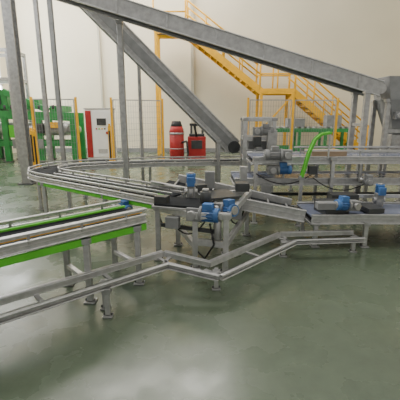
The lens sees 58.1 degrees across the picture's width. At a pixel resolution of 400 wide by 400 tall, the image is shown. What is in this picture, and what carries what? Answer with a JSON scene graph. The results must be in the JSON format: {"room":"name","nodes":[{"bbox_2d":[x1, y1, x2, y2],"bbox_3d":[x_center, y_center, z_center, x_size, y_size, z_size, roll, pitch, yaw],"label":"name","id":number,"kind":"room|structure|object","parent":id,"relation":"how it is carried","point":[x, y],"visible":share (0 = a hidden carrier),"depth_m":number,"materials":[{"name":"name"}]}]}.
{"room":"factory floor","nodes":[
{"label":"factory floor","id":0,"kind":"room"},
{"bbox_2d":[0,2,16,152],"bbox_3d":[-7.550,-4.475,6.114,0.100,9.000,20.000,0,14,0],"label":"wall","id":1,"kind":"structure","parent":0,"point":[3,68],"depth_m":13.74,"materials":[{"name":"paint"}]},
{"bbox_2d":[0,152,399,399],"bbox_3d":[0.600,-0.055,7.192,16.400,0.100,20.000,0,14,0],"label":"floor","id":2,"kind":"structure","parent":0,"point":[323,322],"depth_m":2.85,"materials":[{"name":"green concrete"}]},
{"bbox_2d":[0,0,36,184],"bbox_3d":[-3.970,-2.824,7.752,0.360,5.015,0.360,0,14,0],"label":"steel post","id":3,"kind":"object","parent":2,"relation":"on","point":[8,7],"visible":0.85,"depth_m":7.80,"materials":[{"name":"grey metal"}]},
{"bbox_2d":[29,128,35,167],"bbox_3d":[-4.750,-1.458,10.246,0.200,1.180,0.200,0,14,0],"label":"post","id":4,"kind":"object","parent":2,"relation":"on","point":[30,130],"visible":0.69,"depth_m":10.18,"materials":[{"name":"metal"}]},
{"bbox_2d":[32,129,39,167],"bbox_3d":[-4.350,-1.292,9.566,0.200,1.180,0.200,0,14,0],"label":"post","id":5,"kind":"object","parent":2,"relation":"on","point":[34,134],"visible":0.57,"depth_m":9.50,"materials":[{"name":"metal"}]},
{"bbox_2d":[32,0,53,164],"bbox_3d":[-3.900,-3.205,8.894,0.162,5.215,0.162,0,14,0],"label":"steel post","id":6,"kind":"object","parent":2,"relation":"on","point":[35,2],"visible":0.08,"depth_m":8.93,"materials":[{"name":"grey metal"}]},
{"bbox_2d":[0,48,87,162],"bbox_3d":[-5.621,-3.059,11.915,3.366,3.500,1.190,0,14,0],"label":"machine","id":7,"kind":"object","parent":2,"relation":"on","point":[7,129],"visible":0.59,"depth_m":11.70,"materials":[{"name":"metal"}]},
{"bbox_2d":[29,97,81,165],"bbox_3d":[-4.325,-2.048,10.849,1.434,2.040,0.158,-2,14,-7],"label":"fence","id":8,"kind":"object","parent":2,"relation":"on","point":[32,105],"visible":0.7,"depth_m":10.79,"materials":[{"name":"metal"}]},
{"bbox_2d":[46,0,65,163],"bbox_3d":[-4.020,-3.489,10.060,0.198,5.215,0.198,0,14,0],"label":"steel post","id":9,"kind":"object","parent":2,"relation":"on","point":[49,2],"visible":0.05,"depth_m":10.05,"materials":[{"name":"grey metal"}]},
{"bbox_2d":[0,199,146,303],"bbox_3d":[-1.880,0.661,2.487,3.370,0.738,0.570,-12,18,-42],"label":"conveyor","id":10,"kind":"object","parent":2,"relation":"on","point":[39,234],"visible":0.8,"depth_m":3.04,"materials":[{"name":"metal"}]},
{"bbox_2d":[83,108,116,161],"bbox_3d":[-3.270,-2.144,11.911,0.920,1.725,0.500,0,14,0],"label":"tall cabinet","id":11,"kind":"object","parent":2,"relation":"on","point":[97,120],"visible":0.88,"depth_m":11.69,"materials":[{"name":"white metal"}]},
{"bbox_2d":[108,124,112,160],"bbox_3d":[-2.620,-1.578,10.526,0.200,1.280,0.200,0,14,0],"label":"post","id":12,"kind":"object","parent":2,"relation":"on","point":[109,126],"visible":0.65,"depth_m":10.46,"materials":[{"name":"metal"}]},
{"bbox_2d":[116,45,123,177],"bbox_3d":[-1.860,-2.601,8.527,0.198,4.215,0.198,0,14,0],"label":"steel post","id":13,"kind":"object","parent":2,"relation":"on","point":[116,45],"visible":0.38,"depth_m":8.54,"materials":[{"name":"grey metal"}]},
{"bbox_2d":[110,97,164,160],"bbox_3d":[-1.985,-2.255,11.699,1.989,2.040,0.206,-9,16,-33],"label":"fence","id":14,"kind":"object","parent":2,"relation":"on","point":[114,147],"visible":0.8,"depth_m":11.69,"materials":[{"name":"metal"}]},
{"bbox_2d":[80,8,239,184],"bbox_3d":[-0.749,-1.922,6.750,2.989,3.737,0.964,-2,14,-8],"label":"conveyor","id":15,"kind":"object","parent":2,"relation":"on","point":[146,60],"visible":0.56,"depth_m":6.53,"materials":[{"name":"metal"}]},
{"bbox_2d":[27,156,330,239],"bbox_3d":[-0.162,-0.368,6.718,3.405,0.732,5.130,13,19,42],"label":"conveyor","id":16,"kind":"object","parent":2,"relation":"on","point":[56,176],"visible":0.78,"depth_m":5.30,"materials":[{"name":"metal"}]},
{"bbox_2d":[169,121,188,158],"bbox_3d":[-0.650,-1.750,11.100,0.639,1.338,0.558,0,14,0],"label":"vacuum","id":17,"kind":"object","parent":2,"relation":"on","point":[176,132],"visible":0.7,"depth_m":10.90,"materials":[{"name":"red metal"}]},
{"bbox_2d":[0,229,365,324],"bbox_3d":[-0.630,0.775,2.950,5.722,0.298,0.754,-9,16,-31],"label":"guard rail","id":18,"kind":"object","parent":2,"relation":"on","point":[105,286],"visible":1,"depth_m":3.16,"materials":[{"name":"metal"}]},
{"bbox_2d":[188,123,205,158],"bbox_3d":[-0.100,-1.898,11.848,0.580,1.274,1.680,0,14,0],"label":"vacuum","id":19,"kind":"object","parent":2,"relation":"on","point":[196,142],"visible":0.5,"depth_m":11.21,"materials":[{"name":"red paint"}]},
{"bbox_2d":[56,0,386,199],"bbox_3d":[0.250,-1.631,5.881,5.360,3.583,0.604,0,14,0],"label":"conveyor","id":20,"kind":"object","parent":2,"relation":"on","point":[135,13],"visible":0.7,"depth_m":5.57,"materials":[{"name":"metal"}]},
{"bbox_2d":[150,171,306,272],"bbox_3d":[0.312,0.122,4.244,1.899,0.952,1.453,0,14,0],"label":"conveyor","id":21,"kind":"object","parent":2,"relation":"on","point":[207,200],"visible":0.99,"depth_m":3.93,"materials":[{"name":"metal"}]},
{"bbox_2d":[240,117,277,191],"bbox_3d":[1.050,-0.741,6.596,0.640,1.515,0.658,0,14,0],"label":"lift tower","id":22,"kind":"object","parent":2,"relation":"on","point":[263,137],"visible":0.66,"depth_m":6.29,"materials":[{"name":"metal"}]},
{"bbox_2d":[152,0,368,155],"bbox_3d":[2.347,-4.366,13.294,7.950,5.470,1.000,0,14,0],"label":"staircase","id":23,"kind":"structure","parent":2,"relation":"on","point":[215,56],"depth_m":13.08,"materials":[{"name":"yellow metal"}]},
{"bbox_2d":[247,98,339,151],"bbox_3d":[2.950,-2.219,11.553,3.089,2.040,0.156,-1,14,-6],"label":"fence","id":24,"kind":"object","parent":2,"relation":"on","point":[293,103],"visible":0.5,"depth_m":11.49,"materials":[{"name":"metal"}]},
{"bbox_2d":[276,115,348,151],"bbox_3d":[3.800,-2.206,12.637,2.800,1.500,0.690,0,14,0],"label":"table","id":25,"kind":"object","parent":2,"relation":"on","point":[301,122],"visible":0.58,"depth_m":12.34,"materials":[{"name":"metal"}]},
{"bbox_2d":[294,131,331,226],"bbox_3d":[1.579,-0.276,5.048,0.407,1.345,0.100,0,14,0],"label":"guard","id":26,"kind":"object","parent":2,"relation":"on","point":[301,177],"visible":0.88,"depth_m":4.97,"materials":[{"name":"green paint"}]},
{"bbox_2d":[230,146,399,223],"bbox_3d":[2.200,-0.271,5.458,3.439,1.141,0.997,0,14,0],"label":"conveyor","id":27,"kind":"object","parent":2,"relation":"on","point":[281,174],"visible":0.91,"depth_m":5.19,"materials":[{"name":"metal"}]},
{"bbox_2d":[296,183,399,247],"bbox_3d":[2.560,0.170,4.576,2.531,0.702,0.742,0,14,0],"label":"conveyor","id":28,"kind":"object","parent":2,"relation":"on","point":[339,208],"visible":0.95,"depth_m":4.32,"materials":[{"name":"metal"}]},
{"bbox_2d":[359,76,399,201],"bbox_3d":[3.350,-0.955,6.135,0.800,2.150,0.653,0,14,0],"label":"hopper","id":29,"kind":"object","parent":2,"relation":"on","point":[387,105],"visible":0.73,"depth_m":5.89,"materials":[{"name":"grey paint"}]},
{"bbox_2d":[15,0,399,147],"bbox_3d":[0.600,-6.394,13.984,16.200,9.000,0.200,0,14,0],"label":"wall","id":30,"kind":"structure","parent":0,"point":[361,36],"depth_m":14.06,"materials":[{"name":"beige paint"}]},
{"bbox_2d":[97,26,103,107],"bbox_3d":[-3.900,-6.358,13.838,0.080,9.000,0.080,0,14,0],"label":"trim","id":31,"kind":"structure","parent":30,"relation":"attached to","point":[98,29],"depth_m":14.10,"materials":[{"name":"paint"}]},
{"bbox_2d":[190,0,193,133],"bbox_3d":[-0.300,-6.354,13.818,0.120,9.000,0.120,0,14,0],"label":"trim","id":32,"kind":"structure","parent":30,"relation":"attached to","point":[192,1],"depth_m":14.01,"materials":[{"name":"paint"}]},
{"bbox_2d":[45,148,389,151],"bbox_3d":[0.600,-2.069,14.904,16.000,0.160,0.050,0,14,0],"label":"baseboard","id":33,"kind":"structure","parent":30,"relation":"attached to","point":[56,149],"depth_m":14.88,"materials":[{"name":"grey paint"}]}
]}

